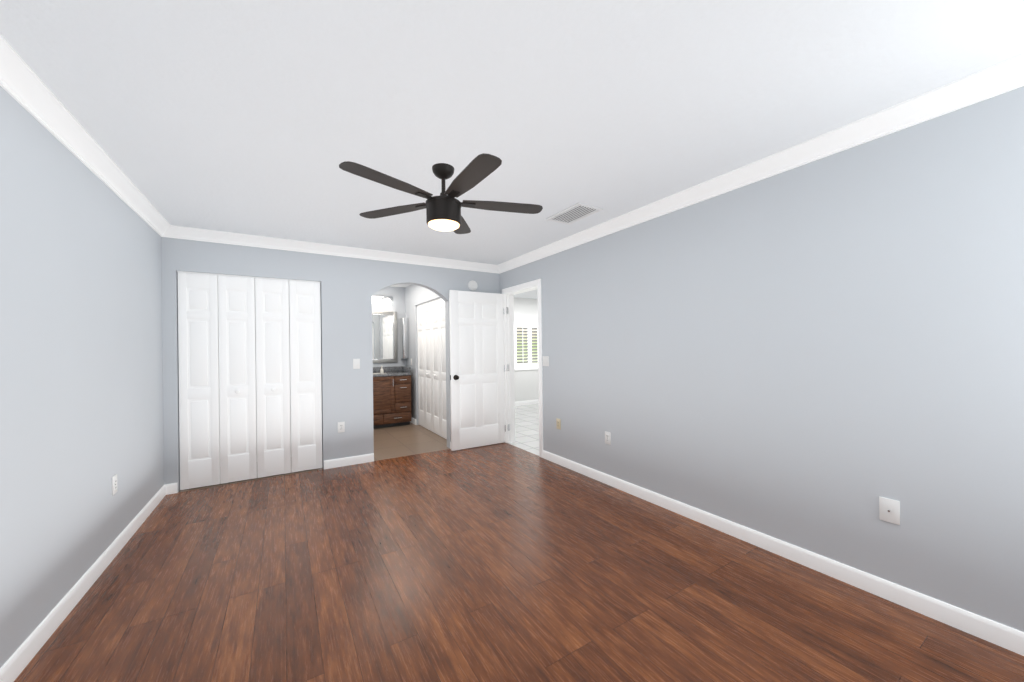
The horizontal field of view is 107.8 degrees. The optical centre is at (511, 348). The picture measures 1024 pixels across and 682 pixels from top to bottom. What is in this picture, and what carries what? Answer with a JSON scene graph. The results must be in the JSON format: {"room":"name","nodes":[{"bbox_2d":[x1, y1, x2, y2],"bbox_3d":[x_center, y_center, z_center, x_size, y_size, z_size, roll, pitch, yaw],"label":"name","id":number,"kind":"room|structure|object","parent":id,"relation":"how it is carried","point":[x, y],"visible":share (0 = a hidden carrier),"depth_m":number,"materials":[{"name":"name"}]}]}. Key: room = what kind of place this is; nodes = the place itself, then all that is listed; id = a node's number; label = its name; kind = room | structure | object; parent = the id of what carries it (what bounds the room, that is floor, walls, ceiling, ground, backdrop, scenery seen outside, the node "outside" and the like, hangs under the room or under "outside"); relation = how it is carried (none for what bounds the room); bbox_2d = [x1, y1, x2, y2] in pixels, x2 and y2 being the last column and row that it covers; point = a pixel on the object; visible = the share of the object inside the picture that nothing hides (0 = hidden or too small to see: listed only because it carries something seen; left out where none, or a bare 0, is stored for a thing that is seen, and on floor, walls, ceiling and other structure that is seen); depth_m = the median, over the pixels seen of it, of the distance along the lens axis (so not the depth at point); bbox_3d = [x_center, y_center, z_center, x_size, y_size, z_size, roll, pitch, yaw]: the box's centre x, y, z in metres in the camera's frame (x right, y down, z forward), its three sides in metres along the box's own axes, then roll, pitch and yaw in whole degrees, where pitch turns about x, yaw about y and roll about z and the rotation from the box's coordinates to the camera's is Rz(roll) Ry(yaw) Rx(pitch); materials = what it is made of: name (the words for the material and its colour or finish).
{"room":"empty bedroom","nodes":[
{"label":"empty bedroom","id":0,"kind":"room"},
{"bbox_2d":[0,86,163,667],"bbox_3d":[-1.848,0.067,1.118,0.120,2.486,5.479,-1,0,-32],"label":"wall","id":1,"kind":"structure","parent":0,"point":[81,384],"depth_m":1.87,"materials":[{"name":"grey paint"}]},
{"bbox_2d":[0,35,171,237],"bbox_3d":[-1.777,-1.078,1.170,0.078,0.098,5.239,-1,0,-32],"label":"crown molding","id":2,"kind":"structure","parent":1,"relation":"attached to","point":[22,84],"depth_m":1.83,"materials":[{"name":"white wood"}]},
{"bbox_2d":[0,483,171,681],"bbox_3d":[-1.770,1.264,1.157,0.030,0.092,5.239,-1,0,-32],"label":"baseboard","id":3,"kind":"structure","parent":1,"relation":"attached to","point":[25,653],"depth_m":1.86,"materials":[{"name":"white wood"}]},
{"bbox_2d":[112,474,116,494],"bbox_3d":[-2.543,0.872,2.391,0.009,0.115,0.072,-1,0,-32],"label":"electrical outlet plate","id":4,"kind":"object","parent":1,"relation":"attached to","point":[114,484],"visible":0.98,"depth_m":2.38,"materials":[{"name":"white plastic"}]},
{"bbox_2d":[161,237,499,491],"bbox_3d":[-1.695,0.066,4.355,3.766,2.486,0.120,-1,0,-32],"label":"wall","id":5,"kind":"structure","parent":0,"point":[350,287],"depth_m":4.12,"materials":[{"name":"grey paint"}]},
{"bbox_2d":[177,271,321,490],"bbox_3d":[-2.583,0.297,3.764,1.189,2.044,0.067,-1,0,-32],"label":"bifold leaf","id":6,"kind":"object","parent":5,"relation":"attached to","point":[233,373],"visible":1,"depth_m":3.73,"materials":[{"name":"white wood"}]},
{"bbox_2d":[172,225,495,272],"bbox_3d":[-1.663,-1.079,4.266,3.330,0.098,0.078,-1,0,-32],"label":"crown molding","id":7,"kind":"structure","parent":5,"relation":"attached to","point":[179,232],"depth_m":4.00,"materials":[{"name":"white wood"}]},
{"bbox_2d":[338,422,344,432],"bbox_3d":[-1.899,0.875,4.149,0.072,0.115,0.009,-1,0,-32],"label":"outlet","id":8,"kind":"object","parent":5,"relation":"attached to","point":[341,426],"visible":1,"depth_m":4.15,"materials":[{"name":"white plastic"}]},
{"bbox_2d":[324,453,373,468],"bbox_3d":[-1.822,1.264,4.190,0.519,0.092,0.014,-1,0,-32],"label":"baseboard","id":9,"kind":"structure","parent":5,"relation":"attached to","point":[359,459],"depth_m":4.18,"materials":[{"name":"white wood"}]},
{"bbox_2d":[353,359,359,368],"bbox_3d":[-1.765,0.173,4.236,0.072,0.115,0.010,-1,0,-32],"label":"switch plate","id":10,"kind":"object","parent":5,"relation":"attached to","point":[356,363],"visible":1,"depth_m":4.23,"materials":[{"name":"white plastic"}]},
{"bbox_2d":[468,280,477,290],"bbox_3d":[-0.519,-0.843,4.992,0.136,0.136,0.036,-1,0,-32],"label":"smoke detector","id":11,"kind":"object","parent":5,"relation":"attached to","point":[472,285],"visible":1,"depth_m":4.97,"materials":[{"name":"white plastic"}]},
{"bbox_2d":[449,290,505,450],"bbox_3d":[-0.441,0.272,4.912,0.787,2.027,0.159,-1,0,-32],"label":"bedroom door","id":12,"kind":"structure","parent":5,"relation":"in","point":[477,392],"depth_m":4.88,"materials":[{"name":"white wood"}]},
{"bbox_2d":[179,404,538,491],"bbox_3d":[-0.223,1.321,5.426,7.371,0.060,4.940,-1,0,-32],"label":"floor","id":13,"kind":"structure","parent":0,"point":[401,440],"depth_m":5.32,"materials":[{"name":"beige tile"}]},
{"bbox_2d":[373,366,411,428],"bbox_3d":[-2.325,0.800,6.298,1.137,1.031,0.616,-1,0,-32],"label":"vanity cabinet","id":14,"kind":"object","parent":13,"relation":"on","point":[391,396],"visible":0.56,"depth_m":6.22,"materials":[{"name":"brown wood"}]},
{"bbox_2d":[372,286,405,366],"bbox_3d":[-2.328,0.073,6.737,2.115,2.486,0.120,-1,0,-32],"label":"wall","id":15,"kind":"structure","parent":0,"point":[397,294],"depth_m":6.80,"materials":[{"name":"paint"}]},
{"bbox_2d":[372,296,392,304],"bbox_3d":[-2.343,-0.856,6.575,0.500,0.155,0.150,-1,0,-32],"label":"sconce","id":16,"kind":"object","parent":15,"relation":"attached to","point":[387,299],"visible":0.67,"depth_m":6.60,"materials":[{"name":"white glass"}]},
{"bbox_2d":[372,311,397,362],"bbox_3d":[-2.363,-0.204,6.625,0.645,0.920,0.036,-1,0,-32],"label":"vanity mirror","id":17,"kind":"object","parent":15,"relation":"attached to","point":[384,336],"visible":0.62,"depth_m":6.68,"materials":[{"name":"grey metal"}]},
{"bbox_2d":[400,318,408,358],"bbox_3d":[-1.957,-0.183,6.776,0.103,0.730,0.196,-1,0,-32],"label":"upper cabinet","id":18,"kind":"object","parent":15,"relation":"attached to","point":[404,342],"visible":1,"depth_m":6.70,"materials":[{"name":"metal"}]},
{"bbox_2d":[405,284,439,424],"bbox_3d":[-1.118,0.059,6.165,0.680,2.486,2.361,-1,0,-32],"label":"wall","id":19,"kind":"structure","parent":0,"point":[415,295],"depth_m":6.45,"materials":[{"name":"paint"}]},
{"bbox_2d":[417,297,446,438],"bbox_3d":[-1.247,0.281,5.779,0.067,2.044,1.412,-1,0,-32],"label":"bifold leaf","id":20,"kind":"object","parent":19,"relation":"attached to","point":[431,337],"visible":0.92,"depth_m":5.76,"materials":[{"name":"white wood"}]},
{"bbox_2d":[0,0,1023,298],"bbox_3d":[0.558,-1.184,4.105,7.371,0.060,8.040,-1,0,-32],"label":"ceiling","id":21,"kind":"structure","parent":0,"point":[266,118],"depth_m":1.66,"materials":[{"name":"white paint"}]},
{"bbox_2d":[339,153,542,233],"bbox_3d":[-0.406,-0.951,2.325,1.259,0.383,1.206,-1,0,-32],"label":"ceiling fan","id":22,"kind":"object","parent":21,"relation":"hanging from","point":[443,211],"visible":1,"depth_m":2.27,"materials":[{"name":"brown metal"}]},
{"bbox_2d":[546,203,602,224],"bbox_3d":[0.528,-1.149,3.200,0.270,0.010,0.430,-1,0,-32],"label":"ceiling vent","id":23,"kind":"object","parent":21,"relation":"in","point":[574,213],"visible":0.98,"depth_m":3.18,"materials":[{"name":"white metal"}]},
{"bbox_2d":[14,442,1023,681],"bbox_3d":[-0.299,1.322,1.989,3.646,0.060,5.359,-1,0,-32],"label":"floor","id":24,"kind":"structure","parent":0,"point":[503,562],"depth_m":1.93,"materials":[{"name":"brown wood"}]},
{"bbox_2d":[514,297,538,401],"bbox_3d":[0.107,0.044,8.465,3.605,2.486,0.120,-1,0,-32],"label":"wall","id":25,"kind":"structure","parent":0,"point":[526,381],"depth_m":8.53,"materials":[{"name":"paint"}]},
{"bbox_2d":[514,367,537,370],"bbox_3d":[0.234,0.468,8.463,1.340,0.045,0.050,-1,0,-32],"label":"trim","id":26,"kind":"structure","parent":25,"relation":"attached to","point":[515,369],"depth_m":8.48,"materials":[{"name":"white wood"}]},
{"bbox_2d":[514,321,537,367],"bbox_3d":[0.230,-0.087,8.459,1.330,1.065,0.070,-1,0,-32],"label":"window shutters","id":27,"kind":"object","parent":25,"relation":"attached to","point":[529,343],"visible":0.44,"depth_m":8.52,"materials":[{"name":"white wood"}]},
{"bbox_2d":[515,399,538,405],"bbox_3d":[0.105,1.241,8.377,3.485,0.092,0.014,-1,0,-32],"label":"baseboard","id":28,"kind":"structure","parent":25,"relation":"attached to","point":[528,402],"depth_m":8.51,"materials":[{"name":"white wood"}]},
{"bbox_2d":[500,86,1023,631],"bbox_3d":[0.590,0.039,4.116,0.120,2.486,8.040,-1,0,-32],"label":"wall","id":29,"kind":"structure","parent":0,"point":[822,356],"depth_m":2.05,"materials":[{"name":"grey paint"}]},
{"bbox_2d":[502,279,542,457],"bbox_3d":[0.173,0.234,4.800,0.154,2.105,0.905,-1,0,-32],"label":"door frame","id":30,"kind":"structure","parent":29,"relation":"attached to","point":[509,293],"depth_m":5.09,"materials":[{"name":"white wood"}]},
{"bbox_2d":[543,356,548,365],"bbox_3d":[0.389,0.147,4.322,0.010,0.115,0.116,-1,0,-32],"label":"switch plate","id":31,"kind":"object","parent":29,"relation":"attached to","point":[545,360],"visible":1,"depth_m":4.31,"materials":[{"name":"white plastic"}]},
{"bbox_2d":[556,418,560,429],"bbox_3d":[0.514,0.836,4.133,0.009,0.115,0.072,-1,0,-32],"label":"wall outlet","id":32,"kind":"object","parent":29,"relation":"attached to","point":[558,423],"visible":1,"depth_m":4.13,"materials":[{"name":"beige plastic"}]},
{"bbox_2d":[605,431,610,444],"bbox_3d":[0.899,0.841,3.505,0.009,0.115,0.072,-1,0,-32],"label":"electrical outlet plate","id":33,"kind":"object","parent":29,"relation":"attached to","point":[607,437],"visible":1,"depth_m":3.50,"materials":[{"name":"white plastic"}]},
{"bbox_2d":[496,53,1023,273],"bbox_3d":[1.162,-1.112,2.973,0.078,0.098,5.239,-1,0,-32],"label":"crown molding","id":34,"kind":"structure","parent":29,"relation":"attached to","point":[1008,75],"depth_m":2.04,"materials":[{"name":"white wood"}]},
{"bbox_2d":[543,450,1023,655],"bbox_3d":[1.475,1.225,2.567,0.014,0.092,4.248,-1,0,-32],"label":"baseboard","id":35,"kind":"structure","parent":29,"relation":"attached to","point":[920,603],"depth_m":2.04,"materials":[{"name":"white wood"}]},
{"bbox_2d":[879,496,899,524],"bbox_3d":[1.895,0.815,1.875,0.015,0.118,0.075,-1,0,-32],"label":"outlet plate","id":36,"kind":"object","parent":29,"relation":"attached to","point":[889,510],"visible":1,"depth_m":1.88,"materials":[{"name":"white plastic"}]},
{"label":"outside","id":37,"kind":"structure","parent":0,"visible":0},
{"bbox_2d":[516,327,537,363],"bbox_3d":[-0.252,-0.158,9.243,3.640,3.100,0.020,-1,0,-32],"label":"window","id":38,"kind":"structure","parent":37,"point":[526,345],"depth_m":9.59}
]}

